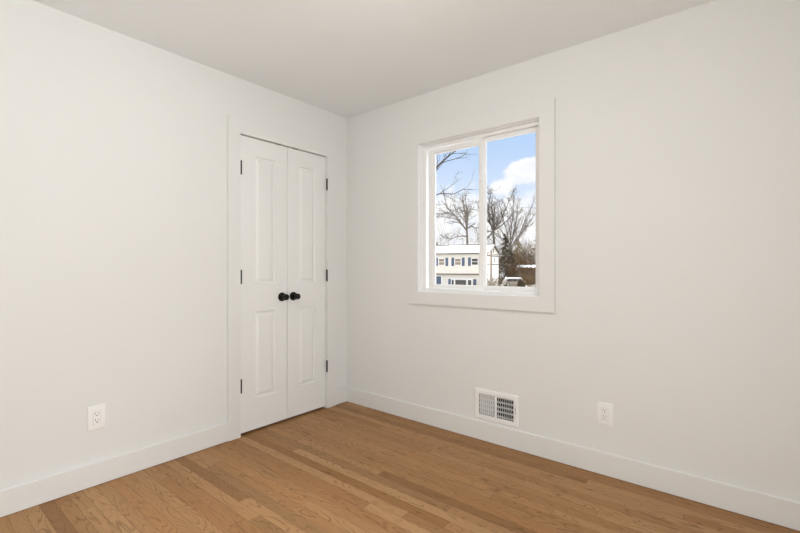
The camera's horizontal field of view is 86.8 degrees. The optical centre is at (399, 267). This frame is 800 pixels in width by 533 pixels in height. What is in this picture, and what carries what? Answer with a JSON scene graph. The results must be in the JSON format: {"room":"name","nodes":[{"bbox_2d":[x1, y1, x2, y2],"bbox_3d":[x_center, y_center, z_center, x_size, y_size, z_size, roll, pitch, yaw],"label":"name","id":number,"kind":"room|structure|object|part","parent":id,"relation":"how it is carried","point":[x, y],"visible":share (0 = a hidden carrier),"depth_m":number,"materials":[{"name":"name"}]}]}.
{"room":"empty bedroom","nodes":[
{"label":"empty bedroom","id":0,"kind":"room"},
{"bbox_2d":[0,0,346,489],"bbox_3d":[-1.547,-0.071,2.411,0.115,2.440,3.300,0,0,39],"label":"wall","id":1,"kind":"structure","parent":0,"point":[113,145],"depth_m":2.29,"materials":[{"name":"white paint"}]},
{"bbox_2d":[88,404,105,430],"bbox_3d":[-1.605,0.792,2.241,0.008,0.125,0.080,0,0,39],"label":"electrical outlet","id":2,"kind":"object","parent":1,"relation":"attached to","point":[96,414],"visible":1,"depth_m":2.24,"materials":[{"name":"white plastic"}]},
{"bbox_2d":[93,410,100,424],"bbox_3d":[-1.603,0.792,2.239,0.002,0.067,0.033,0,0,39],"label":"receptacle","id":3,"kind":"object","parent":2,"relation":"attached to","point":[96,413],"depth_m":2.24,"materials":[{"name":"white plastic"}]},
{"bbox_2d":[0,422,227,516],"bbox_3d":[-1.793,1.083,2.005,0.016,0.124,2.059,0,0,39],"label":"baseboard","id":4,"kind":"structure","parent":1,"relation":"attached to","point":[25,495],"depth_m":2.25,"materials":[{"name":"white paint"}]},
{"bbox_2d":[241,135,288,432],"bbox_3d":[-0.960,0.110,3.019,0.102,2.043,0.392,0,0,39],"label":"door","id":5,"kind":"structure","parent":1,"relation":"in","point":[264,296],"depth_m":3.02,"materials":[{"name":"white paint"}]},
{"bbox_3d":[-0.846,0.215,3.118,0.050,0.045,0.045,0,0,39],"label":"knob","id":6,"kind":"part","parent":5,"relation":"part of","materials":[{"name":"black metal"}]},
{"bbox_2d":[227,115,335,441],"bbox_3d":[-0.886,0.069,3.207,0.135,2.157,0.950,0,0,39],"label":"door frame","id":7,"kind":"structure","parent":1,"relation":"attached to","point":[236,127],"depth_m":2.86,"materials":[{"name":"white paint"}]},
{"bbox_2d":[287,147,327,417],"bbox_3d":[-0.714,0.110,3.321,0.102,2.043,0.379,0,0,39],"label":"door","id":8,"kind":"structure","parent":1,"relation":"in","point":[305,171],"depth_m":3.32,"materials":[{"name":"white paint"}]},
{"bbox_3d":[-0.782,0.215,3.197,0.050,0.045,0.045,0,0,39],"label":"knob","id":9,"kind":"part","parent":8,"relation":"part of","materials":[{"name":"black metal"}]},
{"bbox_2d":[336,387,346,404],"bbox_3d":[-0.499,1.083,3.595,0.016,0.124,0.142,0,0,39],"label":"baseboard","id":10,"kind":"structure","parent":1,"relation":"attached to","point":[341,394],"depth_m":3.59,"materials":[{"name":"white paint"}]},
{"bbox_2d":[33,0,713,117],"bbox_3d":[-0.366,-1.441,1.553,4.400,0.300,3.460,0,0,39],"label":"ceiling","id":11,"kind":"structure","parent":0,"point":[344,58],"depth_m":2.32,"materials":[{"name":"white paint"}]},
{"bbox_2d":[0,401,799,532],"bbox_3d":[-0.366,1.224,1.553,4.400,0.150,3.460,0,0,39],"label":"floor","id":12,"kind":"structure","parent":0,"point":[345,467],"depth_m":2.16,"materials":[{"name":"brown wood"}]},
{"bbox_2d":[347,0,799,501],"bbox_3d":[0.673,-0.071,2.828,4.400,2.440,0.150,0,0,39],"label":"wall","id":13,"kind":"structure","parent":0,"point":[677,135],"depth_m":2.24,"materials":[{"name":"white paint"}]},
{"bbox_2d":[408,97,554,312],"bbox_3d":[0.524,-0.373,2.901,1.100,1.282,0.115,0,0,39],"label":"window","id":14,"kind":"structure","parent":13,"relation":"in","point":[427,152],"depth_m":2.88,"materials":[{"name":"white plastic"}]},
{"bbox_3d":[0.399,-0.367,3.035,0.458,1.028,0.032,0,0,39],"label":"sash","id":15,"kind":"part","parent":14,"relation":"part of","materials":[{"name":"white plastic"}]},
{"bbox_2d":[475,387,517,427],"bbox_3d":[0.672,0.908,2.820,0.305,0.200,0.162,0,0,39],"label":"air vent","id":16,"kind":"object","parent":13,"relation":"in","point":[494,406],"visible":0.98,"depth_m":2.77,"materials":[{"name":"white metal"}]},
{"bbox_2d":[347,387,799,530],"bbox_3d":[0.879,1.083,2.554,3.434,0.124,0.016,0,0,39],"label":"baseboard","id":17,"kind":"structure","parent":13,"relation":"attached to","point":[774,509],"depth_m":2.32,"materials":[{"name":"white paint"}]},
{"bbox_2d":[597,401,612,426],"bbox_3d":[1.136,0.810,2.348,0.080,0.125,0.008,0,0,39],"label":"electrical outlet","id":18,"kind":"object","parent":13,"relation":"attached to","point":[604,410],"visible":1,"depth_m":2.34,"materials":[{"name":"white plastic"}]},
{"bbox_2d":[601,407,607,420],"bbox_3d":[1.135,0.810,2.346,0.033,0.067,0.002,0,0,39],"label":"receptacle","id":19,"kind":"object","parent":18,"relation":"attached to","point":[604,410],"depth_m":2.35,"materials":[{"name":"white plastic"}]},
{"label":"outside","id":20,"kind":"structure","parent":0,"visible":0},
{"bbox_2d":[494,182,535,274],"bbox_3d":[25.367,-7.757,91.001,13.784,20.758,9.321,0,0,39],"label":"bare tree","id":21,"kind":"object","parent":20,"point":[514,233],"visible":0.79,"depth_m":91.88,"materials":[{"name":"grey plant"}]},
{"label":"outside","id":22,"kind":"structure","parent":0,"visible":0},
{"bbox_3d":[10.000,3.449,87.500,228.258,0.340,228.977,0,0,39],"label":"ground","id":23,"kind":"structure","parent":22,"visible":0},
{"bbox_2d":[436,209,478,244],"bbox_3d":[11.632,-6.062,112.737,19.928,19.071,17.164,0,0,39],"label":"bare shrub","id":24,"kind":"object","parent":23,"relation":"on","point":[447,209],"visible":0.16,"depth_m":112.63,"materials":[{"name":"beige plant"}]},
{"bbox_2d":[436,187,488,243],"bbox_3d":[10.206,-6.683,82.954,9.695,19.354,14.315,0,0,39],"label":"bare tree","id":25,"kind":"object","parent":23,"relation":"on","point":[466,213],"visible":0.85,"depth_m":83.86,"materials":[{"name":"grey plant"}]},
{"bbox_2d":[436,244,500,285],"bbox_3d":[7.193,0.309,75.715,19.700,8.780,8.700,0,0,26],"label":"house","id":26,"kind":"structure","parent":23,"relation":"on","point":[455,264],"depth_m":70.57,"materials":[{"name":"white"}]},
{"bbox_3d":[6.578,2.664,71.909,0.930,2.470,0.080,0,0,26],"label":"door","id":27,"kind":"part","parent":26,"relation":"part of","materials":[{"name":"blue"}]},
{"bbox_3d":[7.022,-1.016,71.350,0.970,0.990,0.035,0,0,26],"label":"pane","id":28,"kind":"part","parent":26,"relation":"part of","materials":[{"name":"brown glass"}]},
{"bbox_3d":[9.593,-1.016,70.097,0.970,0.990,0.035,0,0,26],"label":"pane","id":29,"kind":"part","parent":26,"relation":"part of","materials":[{"name":"brown glass"}]},
{"bbox_3d":[10.015,2.759,69.810,1.870,1.580,0.040,0,0,26],"label":"pane","id":30,"kind":"part","parent":26,"relation":"part of","materials":[{"name":"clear glass"}]},
{"bbox_3d":[5.518,1.029,72.281,19.040,0.180,0.340,0,0,26],"label":"overhang trim","id":31,"kind":"part","parent":26,"relation":"part of","materials":[{"name":"brown"}]},
{"bbox_3d":[12.164,-1.016,68.843,0.970,0.990,0.035,0,0,26],"label":"pane","id":32,"kind":"part","parent":26,"relation":"part of","materials":[{"name":"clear glass"}]},
{"bbox_2d":[436,151,500,217],"bbox_3d":[0.227,-1.613,15.059,6.518,10.730,2.903,0,0,2],"label":"bare tree","id":33,"kind":"object","parent":23,"relation":"on","point":[443,160],"visible":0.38,"depth_m":15.11,"materials":[{"name":"brown plant"}]},
{"bbox_2d":[468,218,515,255],"bbox_3d":[26.768,-5.991,119.962,21.806,18.853,21.538,0,0,39],"label":"bare shrub","id":34,"kind":"object","parent":23,"relation":"on","point":[471,218],"visible":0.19,"depth_m":119.77,"materials":[{"name":"beige plant"}]},
{"bbox_2d":[487,250,497,285],"bbox_3d":[11.850,0.647,55.000,1.800,5.900,0.279,0,0,39],"label":"utility pole","id":35,"kind":"object","parent":23,"relation":"on","point":[491,254],"visible":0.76,"depth_m":54.89,"materials":[{"name":"white wood"}]},
{"bbox_3d":[11.850,0.647,55.000,0.279,5.900,0.279,0,0,39],"label":"post","id":36,"kind":"part","parent":35,"relation":"part of","materials":[{"name":"brown wood"}]},
{"bbox_2d":[493,264,535,264],"bbox_3d":[24.925,-0.421,50.350,27.560,0.150,0.051,0,0,18],"label":"power cable","id":37,"kind":"object","parent":35,"relation":"attached to","point":[493,264],"visible":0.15,"depth_m":53.78,"materials":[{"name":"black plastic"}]},
{"bbox_2d":[474,185,521,243],"bbox_3d":[18.353,-6.745,81.800,9.688,19.337,13.325,0,0,39],"label":"bare tree","id":38,"kind":"object","parent":23,"relation":"on","point":[492,213],"visible":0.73,"depth_m":81.51,"materials":[{"name":"brown plant"}]},
{"bbox_2d":[488,275,507,285],"bbox_3d":[15.220,2.296,66.081,3.178,2.470,3.048,0,0,39],"label":"bare shrub","id":39,"kind":"object","parent":23,"relation":"on","point":[498,280],"visible":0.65,"depth_m":65.85,"materials":[{"name":"brown plant"}]},
{"bbox_2d":[487,234,511,278],"bbox_3d":[21.828,-2.089,95.028,10.631,11.050,10.073,0,0,39],"label":"bare shrub","id":40,"kind":"object","parent":23,"relation":"on","point":[488,234],"visible":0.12,"depth_m":94.68,"materials":[{"name":"brown plant"}]},
{"bbox_2d":[499,234,511,282],"bbox_3d":[21.612,-1.744,87.097,3.653,10.890,3.004,0,0,39],"label":"evergreen tree","id":41,"kind":"object","parent":23,"relation":"on","point":[504,248],"visible":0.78,"depth_m":86.92,"materials":[{"name":"green plant"}]},
{"bbox_2d":[506,250,516,276],"bbox_3d":[24.211,-0.451,91.780,2.866,8.587,2.937,0,0,39],"label":"evergreen tree","id":42,"kind":"object","parent":23,"relation":"on","point":[511,254],"visible":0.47,"depth_m":91.61,"materials":[{"name":"green plant"}]},
{"bbox_2d":[502,277,524,285],"bbox_3d":[21.583,2.651,80.006,4.233,1.675,1.840,0,0,-4],"label":"car","id":43,"kind":"object","parent":23,"relation":"on","point":[510,280],"visible":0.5,"depth_m":79.14,"materials":[{"name":"beige paint"}]},
{"bbox_2d":[491,227,535,277],"bbox_3d":[28.642,-3.530,106.902,13.719,14.058,14.447,0,0,39],"label":"bare shrub","id":44,"kind":"object","parent":23,"relation":"on","point":[506,227],"visible":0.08,"depth_m":104.80,"materials":[{"name":"beige plant"}]},
{"bbox_2d":[500,254,532,277],"bbox_3d":[22.523,0.026,82.857,6.928,6.864,9.296,0,0,39],"label":"bare shrub","id":45,"kind":"object","parent":23,"relation":"on","point":[513,270],"visible":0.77,"depth_m":82.76,"materials":[{"name":"brown plant"}]},
{"bbox_2d":[498,239,535,267],"bbox_3d":[30.794,-4.472,107.953,15.055,15.819,15.003,0,0,39],"label":"bare shrub","id":46,"kind":"object","parent":23,"relation":"on","point":[511,239],"visible":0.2,"depth_m":108.47,"materials":[{"name":"beige plant"}]},
{"bbox_2d":[500,241,535,275],"bbox_3d":[26.295,-2.410,96.191,13.539,12.164,11.628,0,0,39],"label":"bare shrub","id":47,"kind":"object","parent":23,"relation":"on","point":[523,253],"visible":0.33,"depth_m":94.93,"materials":[{"name":"brown plant"}]},
{"bbox_2d":[517,280,524,286],"bbox_3d":[20.002,2.752,69.990,1.346,1.531,1.367,0,0,39],"label":"round bush","id":48,"kind":"object","parent":23,"relation":"on","point":[520,283],"visible":0.8,"depth_m":69.63,"materials":[{"name":"plant"}]},
{"bbox_2d":[511,250,535,285],"bbox_3d":[25.130,-0.151,81.465,8.995,7.185,8.811,0,0,39],"label":"bare shrub","id":49,"kind":"object","parent":23,"relation":"on","point":[534,268],"visible":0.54,"depth_m":80.81,"materials":[{"name":"brown plant"}]},
{"bbox_2d":[512,239,535,268],"bbox_3d":[29.796,-2.046,96.108,10.951,11.130,11.603,0,0,39],"label":"bare shrub","id":50,"kind":"object","parent":23,"relation":"on","point":[521,239],"visible":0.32,"depth_m":96.25,"materials":[{"name":"beige plant"}]},
{"bbox_2d":[516,235,535,263],"bbox_3d":[31.281,-2.659,97.661,13.086,12.142,13.096,0,0,39],"label":"bare shrub","id":51,"kind":"object","parent":23,"relation":"on","point":[517,235],"visible":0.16,"depth_m":96.50,"materials":[{"name":"brown plant"}]},
{"bbox_2d":[517,265,535,284],"bbox_3d":[26.900,1.449,88.800,4.200,4.150,3.000,0,0,-7],"label":"shed","id":52,"kind":"object","parent":23,"relation":"on","point":[534,273],"visible":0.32,"depth_m":87.63,"materials":[{"name":"brown wood"}]},
{"bbox_2d":[520,269,535,286],"bbox_3d":[22.421,1.785,73.039,3.731,3.782,4.858,0,0,39],"label":"bare shrub","id":53,"kind":"object","parent":23,"relation":"on","point":[526,282],"visible":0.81,"depth_m":72.84,"materials":[{"name":"beige plant"}]}
]}

